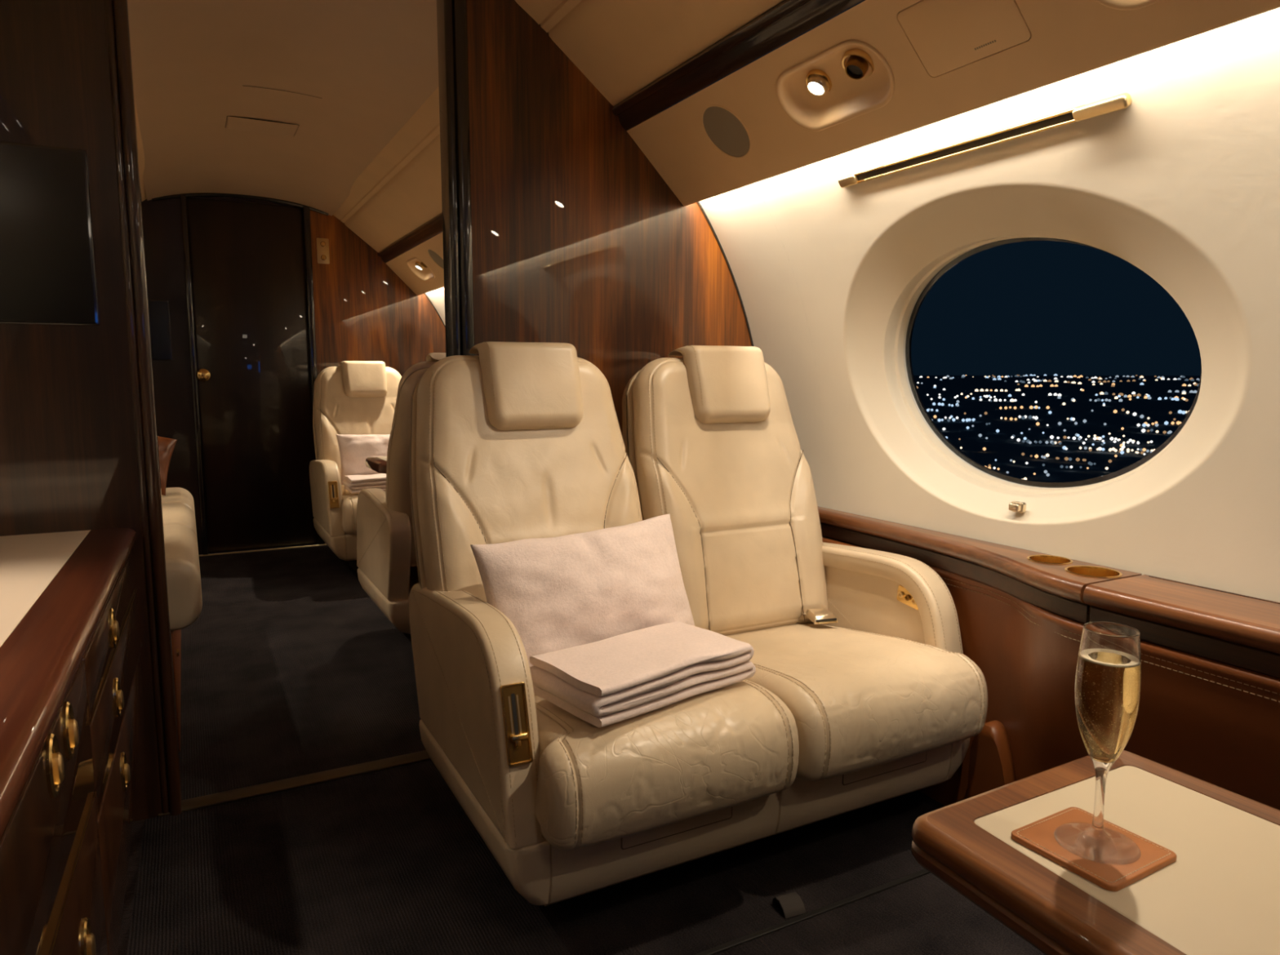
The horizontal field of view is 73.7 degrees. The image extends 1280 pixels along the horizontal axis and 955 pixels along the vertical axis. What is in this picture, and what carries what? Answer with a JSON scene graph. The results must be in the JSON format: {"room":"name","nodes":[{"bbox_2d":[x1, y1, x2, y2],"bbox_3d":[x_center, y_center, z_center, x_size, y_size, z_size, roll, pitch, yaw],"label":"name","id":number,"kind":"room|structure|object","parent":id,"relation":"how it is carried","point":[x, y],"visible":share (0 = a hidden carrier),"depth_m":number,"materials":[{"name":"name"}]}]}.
{"room":"aircraft cabin","nodes":[
{"label":"aircraft cabin","id":0,"kind":"room"},
{"bbox_2d":[128,0,438,216],"bbox_3d":[-1.368,-1.318,3.135,0.940,0.156,2.940,-4,8,-28],"label":"ceiling","id":1,"kind":"structure","parent":0,"point":[372,64],"depth_m":2.78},
{"bbox_2d":[225,115,298,136],"bbox_3d":[-1.459,-1.355,3.293,0.250,0.004,0.179,-4,8,-28],"label":"ceiling vent","id":2,"kind":"object","parent":1,"relation":"in","point":[232,122],"visible":1,"depth_m":3.28,"materials":[{"name":"brown plastic"}]},
{"bbox_2d":[244,85,322,98],"bbox_3d":[-1.208,-1.306,2.889,0.250,0.007,0.006,-4,8,-28],"label":"trim","id":3,"kind":"structure","parent":1,"relation":"attached to","point":[245,86],"depth_m":2.88,"materials":[{"name":"brown plastic"}]},
{"bbox_2d":[141,196,445,555],"bbox_3d":[-2.070,-0.601,4.551,2.428,2.000,0.050,-4,8,-28],"label":"wall","id":4,"kind":"structure","parent":0,"point":[364,311],"depth_m":4.67,"materials":[{"name":"brown wood"}]},
{"bbox_2d":[134,101,146,201],"bbox_3d":[-1.864,-1.170,2.904,0.292,0.274,2.910,-4,8,-28],"label":"trim","id":5,"kind":"structure","parent":4,"relation":"attached to","point":[140,150],"depth_m":3.46,"materials":[{"name":"brown wood"}]},
{"bbox_2d":[148,299,172,360],"bbox_3d":[-2.612,-0.731,4.210,0.520,0.300,0.011,-4,8,-28],"label":"television","id":6,"kind":"object","parent":4,"relation":"attached to","point":[159,313],"visible":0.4,"depth_m":4.31,"materials":[{"name":"black glass"}]},
{"bbox_2d":[151,192,328,215],"bbox_3d":[-2.054,-1.432,4.420,0.838,0.079,0.024,-4,8,-28],"label":"trim","id":7,"kind":"structure","parent":4,"relation":"attached to","point":[194,194],"depth_m":4.39,"materials":[{"name":"black"}]},
{"bbox_2d":[186,197,317,553],"bbox_3d":[-2.049,-0.521,4.540,0.558,1.836,0.084,-4,8,-28],"label":"door","id":8,"kind":"structure","parent":4,"relation":"in","point":[247,262],"depth_m":4.54,"materials":[{"name":"black wood"}]},
{"bbox_2d":[180,195,324,555],"bbox_3d":[-2.043,-0.519,4.545,0.612,1.840,0.050,-4,8,-28],"label":"trim","id":9,"kind":"structure","parent":4,"relation":"attached to","point":[306,210],"depth_m":4.46,"materials":[{"name":"black wood"}]},
{"bbox_2d":[199,543,326,556],"bbox_3d":[-2.040,0.393,4.636,0.640,0.006,0.018,-4,8,-28],"label":"trim","id":10,"kind":"structure","parent":4,"relation":"attached to","point":[325,544],"depth_m":4.62,"materials":[{"name":"brown"}]},
{"bbox_2d":[316,237,329,263],"bbox_3d":[-1.718,-1.229,4.628,0.062,0.135,0.014,-4,8,-28],"label":"switch plate","id":11,"kind":"object","parent":4,"relation":"attached to","point":[322,244],"visible":1,"depth_m":4.63,"materials":[{"name":"brown metal"}]},
{"bbox_2d":[333,87,442,252],"bbox_3d":[-0.886,-1.233,3.421,0.292,0.274,2.910,-4,8,-28],"label":"trim","id":12,"kind":"structure","parent":4,"relation":"attached to","point":[399,191],"depth_m":3.62,"materials":[{"name":"beige plastic"}]},
{"bbox_2d":[377,213,442,262],"bbox_3d":[-0.757,-1.085,3.508,0.060,0.069,2.910,-4,8,-28],"label":"trim","id":13,"kind":"structure","parent":4,"relation":"attached to","point":[433,227],"depth_m":4.10,"materials":[{"name":"brown wood"}]},
{"bbox_2d":[424,293,444,326],"bbox_3d":[-1.138,-0.645,5.015,0.238,0.860,0.004,-4,8,-28],"label":"trim","id":14,"kind":"structure","parent":4,"relation":"attached to","point":[424,293],"depth_m":4.95,"materials":[{"name":"black"}]},
{"bbox_2d":[0,0,751,819],"bbox_3d":[-0.674,-0.222,1.957,2.428,1.870,0.050,-4,8,-28],"label":"wall","id":15,"kind":"structure","parent":0,"point":[580,241],"depth_m":2.03,"materials":[{"name":"brown wood"}]},
{"bbox_2d":[0,141,99,325],"bbox_3d":[-1.304,-0.454,1.556,0.520,0.336,0.011,-4,8,-28],"label":"television","id":16,"kind":"object","parent":15,"relation":"attached to","point":[48,276],"visible":1,"depth_m":1.64,"materials":[{"name":"black glass"}]},
{"bbox_2d":[104,0,182,816],"bbox_3d":[-1.034,-0.239,1.769,0.040,1.950,0.087,-4,8,-28],"label":"trim","id":17,"kind":"structure","parent":15,"relation":"attached to","point":[117,11],"depth_m":1.75,"materials":[{"name":"brown wood"}]},
{"bbox_2d":[158,750,431,817],"bbox_3d":[-0.734,0.708,2.031,0.720,0.006,0.050,-4,8,-28],"label":"trim","id":18,"kind":"structure","parent":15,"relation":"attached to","point":[214,799],"depth_m":1.99,"materials":[{"name":"brown"}]},
{"bbox_2d":[436,0,475,357],"bbox_3d":[-0.438,-0.277,2.084,0.052,1.950,0.087,-4,8,-28],"label":"trim","id":19,"kind":"structure","parent":15,"relation":"attached to","point":[451,15],"depth_m":2.00,"materials":[{"name":"black wood"}]},
{"bbox_2d":[515,0,783,106],"bbox_3d":[0.632,-0.890,0.591,0.292,0.274,3.430,-4,8,-28],"label":"ceiling panel","id":20,"kind":"object","parent":15,"relation":"attached to","point":[621,46],"depth_m":1.89,"materials":[{"name":"beige plastic"}]},
{"bbox_2d":[697,201,754,346],"bbox_3d":[0.257,-0.330,2.412,0.238,0.860,0.004,-4,8,-28],"label":"trim","id":21,"kind":"structure","parent":15,"relation":"attached to","point":[698,202],"depth_m":2.38,"materials":[{"name":"black"}]},
{"bbox_2d":[612,0,862,130],"bbox_3d":[0.761,-0.742,0.678,0.060,0.069,3.430,-4,8,-28],"label":"trim","id":22,"kind":"structure","parent":15,"relation":"attached to","point":[788,20],"depth_m":1.73,"materials":[{"name":"brown wood"}]},
{"bbox_2d":[124,544,1044,954],"bbox_3d":[-0.550,0.763,1.851,2.570,0.060,6.400,-4,8,-28],"label":"floor","id":23,"kind":"structure","parent":0,"point":[290,668],"depth_m":1.71,"materials":[{"name":"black carpet"}]},
{"bbox_2d":[0,548,151,954],"bbox_3d":[-0.874,0.543,0.918,0.505,0.602,1.750,-3,8,-26],"label":"credenza","id":24,"kind":"object","parent":23,"relation":"on","point":[70,846],"visible":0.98,"depth_m":1.04,"materials":[{"name":"brown wood"}]},
{"bbox_2d":[0,528,137,842],"bbox_3d":[-0.885,0.228,0.875,0.522,0.037,1.750,-3,8,-26],"label":"countertop","id":25,"kind":"structure","parent":24,"relation":"on","point":[56,588],"depth_m":1.09,"materials":[{"name":"beige wood"}]},
{"bbox_2d":[161,487,202,752],"bbox_3d":[-1.807,0.150,2.592,0.812,0.980,1.550,-4,8,-28],"label":"seat","id":26,"kind":"object","parent":23,"relation":"on","point":[181,548],"visible":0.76,"depth_m":2.18,"materials":[{"name":"beige leather"}]},
{"bbox_2d":[157,435,177,495],"bbox_3d":[-1.904,-0.077,3.136,0.388,0.341,0.219,-4,8,-31],"label":"pillow","id":27,"kind":"object","parent":26,"relation":"on","point":[166,445],"visible":0.16,"depth_m":3.20,"materials":[{"name":"brown leather"}]},
{"bbox_2d":[161,487,195,515],"bbox_3d":[-1.971,0.166,3.119,0.612,0.182,0.475,-4,8,-28],"label":"seat cushion","id":28,"kind":"object","parent":26,"relation":"on","point":[173,495],"depth_m":3.17,"materials":[{"name":"beige leather"}]},
{"bbox_2d":[162,502,197,539],"bbox_3d":[-1.746,0.217,2.699,0.612,0.182,0.475,-4,8,-28],"label":"seat cushion","id":29,"kind":"object","parent":26,"relation":"on","point":[180,513],"depth_m":2.78,"materials":[{"name":"beige leather"}]},
{"bbox_2d":[309,360,401,573],"bbox_3d":[-1.310,-0.065,4.212,0.537,1.018,0.825,-4,8,-28],"label":"seat","id":30,"kind":"object","parent":23,"relation":"on","point":[354,397],"visible":0.56,"depth_m":4.28,"materials":[{"name":"beige leather"}]},
{"bbox_2d":[335,434,390,484],"bbox_3d":[-1.266,-0.099,4.172,0.400,0.269,0.172,-4,8,-28],"label":"pillow","id":31,"kind":"object","parent":30,"relation":"on","point":[354,450],"visible":0.38,"depth_m":4.10,"materials":[{"name":"fabric"}]},
{"bbox_2d":[342,473,386,493],"bbox_3d":[-1.219,0.021,4.027,0.326,0.070,0.194,-4,8,-28],"label":"folded blanket","id":32,"kind":"object","parent":30,"relation":"on","point":[354,484],"visible":0.51,"depth_m":3.92,"materials":[{"name":"fabric"}]},
{"bbox_2d":[342,491,386,534],"bbox_3d":[-1.257,0.137,4.136,0.427,0.183,0.598,-4,8,-28],"label":"seat cushion","id":33,"kind":"object","parent":30,"relation":"on","point":[349,500],"depth_m":3.81,"materials":[{"name":"beige leather"}]},
{"bbox_2d":[364,455,386,473],"bbox_3d":[-0.744,0.221,3.497,0.675,0.621,0.340,-4,8,-28],"label":"side table","id":34,"kind":"object","parent":23,"relation":"on","point":[377,464],"visible":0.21,"depth_m":3.28,"materials":[{"name":"black wood"}]},
{"bbox_2d":[356,352,445,635],"bbox_3d":[-0.690,0.076,3.046,0.537,1.018,0.825,-4,8,-28],"label":"seat","id":35,"kind":"object","parent":23,"relation":"on","point":[387,563],"visible":0.29,"depth_m":2.72,"materials":[{"name":"beige leather"}]},
{"bbox_2d":[408,565,418,590],"bbox_3d":[-0.744,0.254,3.168,0.427,0.183,0.598,-4,8,-28],"label":"seat cushion","id":36,"kind":"object","parent":35,"relation":"on","point":[414,578],"depth_m":3.06,"materials":[{"name":"beige leather"}]},
{"bbox_2d":[408,341,987,906],"bbox_3d":[0.101,0.228,1.787,1.022,1.019,0.824,-4,8,-28],"label":"seat","id":37,"kind":"object","parent":23,"relation":"on","point":[509,442],"visible":0.94,"depth_m":1.70,"materials":[{"name":"beige leather"}]},
{"bbox_2d":[470,513,694,666],"bbox_3d":[-0.088,0.228,1.637,0.454,0.317,0.207,-4,8,-33],"label":"pillow","id":38,"kind":"object","parent":37,"relation":"on","point":[564,592],"visible":0.66,"depth_m":1.58,"materials":[{"name":"fabric"}]},
{"bbox_2d":[529,621,755,728],"bbox_3d":[0.007,0.327,1.484,0.362,0.072,0.204,-6,9,-40],"label":"folded blanket","id":39,"kind":"object","parent":37,"relation":"on","point":[602,683],"visible":0.99,"depth_m":1.42,"materials":[{"name":"fabric"}]},
{"bbox_2d":[533,680,799,850],"bbox_3d":[-0.054,0.444,1.600,0.460,0.182,0.598,-4,8,-28],"label":"seat cushion","id":40,"kind":"object","parent":37,"relation":"on","point":[736,744],"depth_m":1.34,"materials":[{"name":"beige leather"}]},
{"bbox_2d":[801,608,837,624],"bbox_3d":[0.419,0.323,2.023,0.060,0.025,0.117,-2,7,-16],"label":"buckle","id":41,"kind":"object","parent":37,"relation":"on","point":[817,615],"visible":0.99,"depth_m":1.99,"materials":[{"name":"silver"}]},
{"bbox_2d":[726,622,987,781],"bbox_3d":[0.358,0.417,1.819,0.458,0.182,0.598,-4,8,-28],"label":"seat cushion","id":42,"kind":"object","parent":37,"relation":"on","point":[859,696],"depth_m":1.59,"materials":[{"name":"beige leather"}]},
{"bbox_2d":[897,591,903,597],"bbox_3d":[0.570,0.255,1.864,0.005,0.013,0.013,-4,8,-28],"label":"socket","id":43,"kind":"object","parent":37,"relation":"attached to","point":[900,593],"depth_m":1.86,"materials":[{"name":"gold metal"}]},
{"bbox_2d":[904,594,910,600],"bbox_3d":[0.579,0.260,1.847,0.005,0.013,0.013,-4,8,-28],"label":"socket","id":44,"kind":"object","parent":37,"relation":"attached to","point":[907,597],"depth_m":1.85,"materials":[{"name":"gold metal"}]},
{"bbox_2d":[772,892,805,919],"bbox_3d":[0.266,0.761,1.526,0.042,0.020,0.046,-3,7,-22],"label":"tab","id":45,"kind":"object","parent":23,"relation":"on","point":[792,905],"visible":1,"depth_m":1.51,"materials":[{"name":"grey fabric"}]},
{"bbox_2d":[694,869,929,954],"bbox_3d":[0.331,0.771,1.524,0.920,0.004,0.012,-4,8,-28],"label":"trim","id":46,"kind":"structure","parent":23,"relation":"on","point":[743,940],"depth_m":1.51,"materials":[{"name":"black"}]},
{"bbox_2d":[911,750,1279,954],"bbox_3d":[0.558,0.616,0.736,0.400,0.500,0.595,-4,8,-28],"label":"side table","id":47,"kind":"object","parent":23,"relation":"on","point":[1220,895],"visible":0.84,"depth_m":0.79,"materials":[{"name":"brown wood"}]},
{"bbox_2d":[1010,807,1176,891],"bbox_3d":[0.432,0.352,0.816,0.106,0.006,0.106,-4,8,-30],"label":"coaster","id":48,"kind":"object","parent":47,"relation":"on","point":[1038,837],"visible":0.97,"depth_m":0.80,"materials":[{"name":"leather"}]},
{"bbox_2d":[1053,622,1141,865],"bbox_3d":[0.436,0.245,0.802,0.073,0.211,0.073,-4,8,-28],"label":"champagne flute","id":49,"kind":"object","parent":48,"relation":"on","point":[1108,677],"visible":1,"depth_m":0.79,"materials":[{"name":"clear glass"}]},
{"bbox_2d":[425,7,1279,622],"bbox_3d":[0.385,-0.033,2.256,0.282,1.423,6.400,-4,8,-28],"label":"wall","id":50,"kind":"structure","parent":0,"point":[1180,184],"depth_m":1.49,"materials":[{"name":"beige plastic"}]},
{"bbox_2d":[385,231,444,295],"bbox_3d":[-0.668,-0.970,3.570,0.178,0.172,2.910,-4,8,-28],"label":"trim","id":51,"kind":"structure","parent":50,"relation":"attached to","point":[398,264],"depth_m":4.42,"materials":[{"name":"beige plastic"}]},
{"bbox_2d":[406,257,435,281],"bbox_3d":[-1.139,-1.079,4.428,0.099,0.100,0.296,-4,8,-28],"label":"light","id":52,"kind":"object","parent":50,"relation":"attached to","point":[417,266],"visible":0.78,"depth_m":4.49,"materials":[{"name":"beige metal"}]},
{"bbox_2d":[426,248,443,269],"bbox_3d":[-0.968,-1.045,4.102,0.103,0.103,0.142,-4,8,-28],"label":"speaker","id":53,"kind":"object","parent":50,"relation":"attached to","point":[434,256],"visible":0.73,"depth_m":4.10},
{"bbox_2d":[701,104,751,159],"bbox_3d":[0.196,-0.783,1.933,0.103,0.103,0.142,-4,8,-28],"label":"speaker","id":54,"kind":"object","parent":50,"relation":"attached to","point":[725,131],"visible":1,"depth_m":1.93},
{"bbox_2d":[775,40,894,131],"bbox_3d":[0.365,-0.740,1.624,0.099,0.100,0.296,-4,8,-28],"label":"light","id":55,"kind":"object","parent":50,"relation":"attached to","point":[850,79],"visible":1,"depth_m":1.64,"materials":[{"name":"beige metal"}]},
{"bbox_2d":[626,0,1279,206],"bbox_3d":[0.850,-0.627,0.740,0.178,0.172,3.430,-4,8,-28],"label":"ceiling panel","id":56,"kind":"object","parent":50,"relation":"attached to","point":[1069,38],"depth_m":1.49,"materials":[{"name":"beige plastic"}]},
{"bbox_2d":[897,0,1031,76],"bbox_3d":[0.509,-0.716,1.348,0.093,0.093,0.206,-4,8,-28],"label":"hatch","id":57,"kind":"object","parent":50,"relation":"attached to","point":[946,36],"visible":1,"depth_m":1.35,"materials":[{"name":"beige plastic"}]},
{"bbox_2d":[817,506,1142,624],"bbox_3d":[0.545,0.151,1.974,0.168,0.078,1.141,-4,8,-28],"label":"ledge","id":58,"kind":"object","parent":50,"relation":"attached to","point":[1055,584],"visible":0.8,"depth_m":1.71,"materials":[{"name":"brown wood"}]},
{"bbox_2d":[838,92,1131,187],"bbox_3d":[0.588,-0.607,1.577,0.021,0.023,0.649,-4,8,-28],"label":"rail","id":59,"kind":"object","parent":50,"relation":"attached to","point":[1121,101],"visible":1,"depth_m":1.50,"materials":[{"name":"gold metal"}]},
{"bbox_2d":[967,720,1016,798],"bbox_3d":[0.720,0.622,1.726,0.039,0.250,0.106,-4,8,-28],"label":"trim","id":60,"kind":"structure","parent":50,"relation":"attached to","point":[991,765],"depth_m":1.71,"materials":[{"name":"brown leather"}]},
{"bbox_2d":[1008,501,1026,512],"bbox_3d":[0.772,0.061,1.751,0.022,0.021,0.030,-4,8,-28],"label":"latch","id":61,"kind":"object","parent":50,"relation":"in","point":[1015,506],"depth_m":1.74,"materials":[{"name":"gold metal"}]},
{"bbox_2d":[884,235,1201,497],"bbox_3d":[0.770,-0.223,1.756,0.167,0.529,0.737,-4,8,-28],"label":"window frame","id":62,"kind":"structure","parent":50,"relation":"in","point":[908,405],"depth_m":1.95,"materials":[{"name":"beige"}]},
{"bbox_2d":[822,537,1279,809],"bbox_3d":[1.068,0.568,1.010,0.140,0.529,3.426,-4,8,-28],"label":"wall panel","id":63,"kind":"object","parent":50,"relation":"attached to","point":[1212,722],"depth_m":1.45,"materials":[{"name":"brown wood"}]},
{"bbox_2d":[1095,0,1162,10],"bbox_3d":[0.675,-0.670,1.046,0.099,0.100,0.296,-4,8,-28],"label":"light","id":64,"kind":"object","parent":50,"relation":"attached to","point":[1126,5],"visible":1,"depth_m":1.16,"materials":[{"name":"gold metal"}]},
{"bbox_2d":[1083,574,1279,679],"bbox_3d":[1.348,0.333,0.473,0.171,0.077,2.271,-4,8,-28],"label":"ledge","id":65,"kind":"object","parent":50,"relation":"attached to","point":[1241,631],"visible":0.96,"depth_m":1.30,"materials":[{"name":"brown wood"}]},
{"label":"outside","id":66,"kind":"structure","parent":0,"visible":0},
{"bbox_2d":[208,375,1199,554],"bbox_3d":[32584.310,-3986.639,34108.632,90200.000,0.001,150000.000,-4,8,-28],"label":"ground","id":67,"kind":"structure","parent":66,"point":[999,446],"depth_m":2725.37,"materials":[{"name":"black"}]},
{"bbox_2d":[932,393,945,405],"label":"city lights","id":68,"kind":"object","parent":67,"relation":"on","point":[942,404],"depth_m":3792.13,"materials":[{"name":"white"}]},
{"bbox_2d":[931,414,958,422],"label":"city lights","id":69,"kind":"object","parent":67,"relation":"on","point":[935,416],"depth_m":2475.43,"materials":[{"name":"white"}]},
{"bbox_2d":[948,392,963,406],"label":"city lights","id":70,"kind":"object","parent":67,"relation":"on","point":[957,404],"depth_m":4125.37,"materials":[{"name":"white"}]},
{"bbox_2d":[961,417,975,429],"label":"city lights","id":71,"kind":"object","parent":67,"relation":"on","point":[966,420],"depth_m":2454.96,"materials":[{"name":"white"}]},
{"bbox_2d":[974,388,1007,391],"label":"city lights","id":72,"kind":"object","parent":67,"relation":"on","point":[975,390],"depth_m":6890.16,"materials":[{"name":"white"}]},
{"bbox_2d":[979,395,1005,401],"label":"city lights","id":73,"kind":"object","parent":67,"relation":"on","point":[986,396],"depth_m":4424.25,"materials":[{"name":"white"}]},
{"bbox_2d":[985,464,999,470],"label":"city lights","id":74,"kind":"object","parent":67,"relation":"on","point":[989,465],"depth_m":1199.96,"materials":[{"name":"white"}]},
{"bbox_2d":[999,406,1016,409],"label":"city lights","id":75,"kind":"object","parent":67,"relation":"on","point":[1015,407],"depth_m":3354.72,"materials":[{"name":"orange"}]},
{"bbox_2d":[1008,394,1016,401],"label":"city lights","id":76,"kind":"object","parent":67,"relation":"on","point":[1009,395],"depth_m":4330.22,"materials":[{"name":"white"}]},
{"bbox_2d":[1000,415,1039,425],"label":"city lights","id":77,"kind":"object","parent":67,"relation":"on","point":[1023,417],"depth_m":2579.38,"materials":[{"name":"white"}]},
{"bbox_2d":[984,373,1058,391],"label":"city lights","id":78,"kind":"object","parent":67,"relation":"on","point":[1055,379],"depth_m":7051.84,"materials":[{"name":"white"}]},
{"bbox_2d":[1029,400,1039,408],"label":"city lights","id":79,"kind":"object","parent":67,"relation":"on","point":[1031,406],"depth_m":3410.05,"materials":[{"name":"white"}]},
{"bbox_2d":[1030,453,1048,458],"label":"city lights","id":80,"kind":"object","parent":67,"relation":"on","point":[1047,455],"depth_m":1371.74,"materials":[{"name":"white"}]},
{"bbox_2d":[1017,433,1081,444],"label":"city lights","id":81,"kind":"object","parent":67,"relation":"on","point":[1051,437],"depth_m":1684.60,"materials":[{"name":"white"}]},
{"bbox_2d":[1048,392,1061,398],"label":"city lights","id":82,"kind":"object","parent":67,"relation":"on","point":[1049,394],"depth_m":5532.35,"materials":[{"name":"white"}]},
{"bbox_2d":[1064,457,1071,461],"label":"city lights","id":83,"kind":"object","parent":67,"relation":"on","point":[1066,459],"depth_m":1329.05,"materials":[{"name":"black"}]},
{"bbox_2d":[1066,417,1077,424],"label":"city lights","id":84,"kind":"object","parent":67,"relation":"on","point":[1071,419],"depth_m":2506.44,"materials":[{"name":"white"}]},
{"bbox_2d":[1075,457,1095,469],"label":"city lights","id":85,"kind":"object","parent":67,"relation":"on","point":[1091,464],"depth_m":1266.49,"materials":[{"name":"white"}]},
{"bbox_2d":[1079,435,1094,451],"label":"city lights","id":86,"kind":"object","parent":67,"relation":"on","point":[1090,448],"depth_m":1527.68,"materials":[{"name":"white"}]},
{"bbox_2d":[1093,434,1105,451],"label":"city lights","id":87,"kind":"object","parent":67,"relation":"on","point":[1097,437],"depth_m":1687.07,"materials":[{"name":"white"}]},
{"bbox_2d":[1088,391,1111,406],"label":"city lights","id":88,"kind":"object","parent":67,"relation":"on","point":[1100,393],"depth_m":4378.59,"materials":[{"name":"white"}]},
{"bbox_2d":[1063,374,1137,386],"label":"city lights","id":89,"kind":"object","parent":67,"relation":"on","point":[1079,383],"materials":[{"name":"white"}]},
{"bbox_2d":[1108,432,1120,443],"label":"city lights","id":90,"kind":"object","parent":67,"relation":"on","point":[1111,438],"depth_m":1744.66,"materials":[{"name":"white"}]},
{"bbox_2d":[1112,391,1151,401],"label":"city lights","id":91,"kind":"object","parent":67,"relation":"on","point":[1146,396],"depth_m":5119.09,"materials":[{"name":"white"}]},
{"bbox_2d":[1108,439,1155,457],"label":"city lights","id":92,"kind":"object","parent":67,"relation":"on","point":[1122,444],"depth_m":1491.19,"materials":[{"name":"white"}]},
{"bbox_2d":[1138,375,1146,385],"label":"city lights","id":93,"kind":"object","parent":67,"relation":"on","point":[1141,384],"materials":[{"name":"white"}]},
{"bbox_2d":[1137,421,1158,433],"label":"city lights","id":94,"kind":"object","parent":67,"relation":"on","point":[1144,424],"depth_m":2212.47,"materials":[{"name":"white"}]},
{"bbox_2d":[1163,430,1172,434],"label":"city lights","id":95,"kind":"object","parent":67,"relation":"on","point":[1164,432],"depth_m":1941.56,"materials":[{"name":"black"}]},
{"bbox_2d":[1164,417,1181,425],"label":"city lights","id":96,"kind":"object","parent":67,"relation":"on","point":[1166,423],"depth_m":2310.73,"materials":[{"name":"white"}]},
{"bbox_2d":[1154,375,1199,386],"label":"city lights","id":97,"kind":"object","parent":67,"relation":"on","point":[1162,377],"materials":[{"name":"white"}]},
{"bbox_2d":[1157,390,1196,401],"label":"city lights","id":98,"kind":"object","parent":67,"relation":"on","point":[1176,398],"depth_m":4740.16,"materials":[{"name":"white"}]},
{"bbox_2d":[1177,409,1189,413],"label":"city lights","id":99,"kind":"object","parent":67,"relation":"on","point":[1180,411],"depth_m":2992.52,"materials":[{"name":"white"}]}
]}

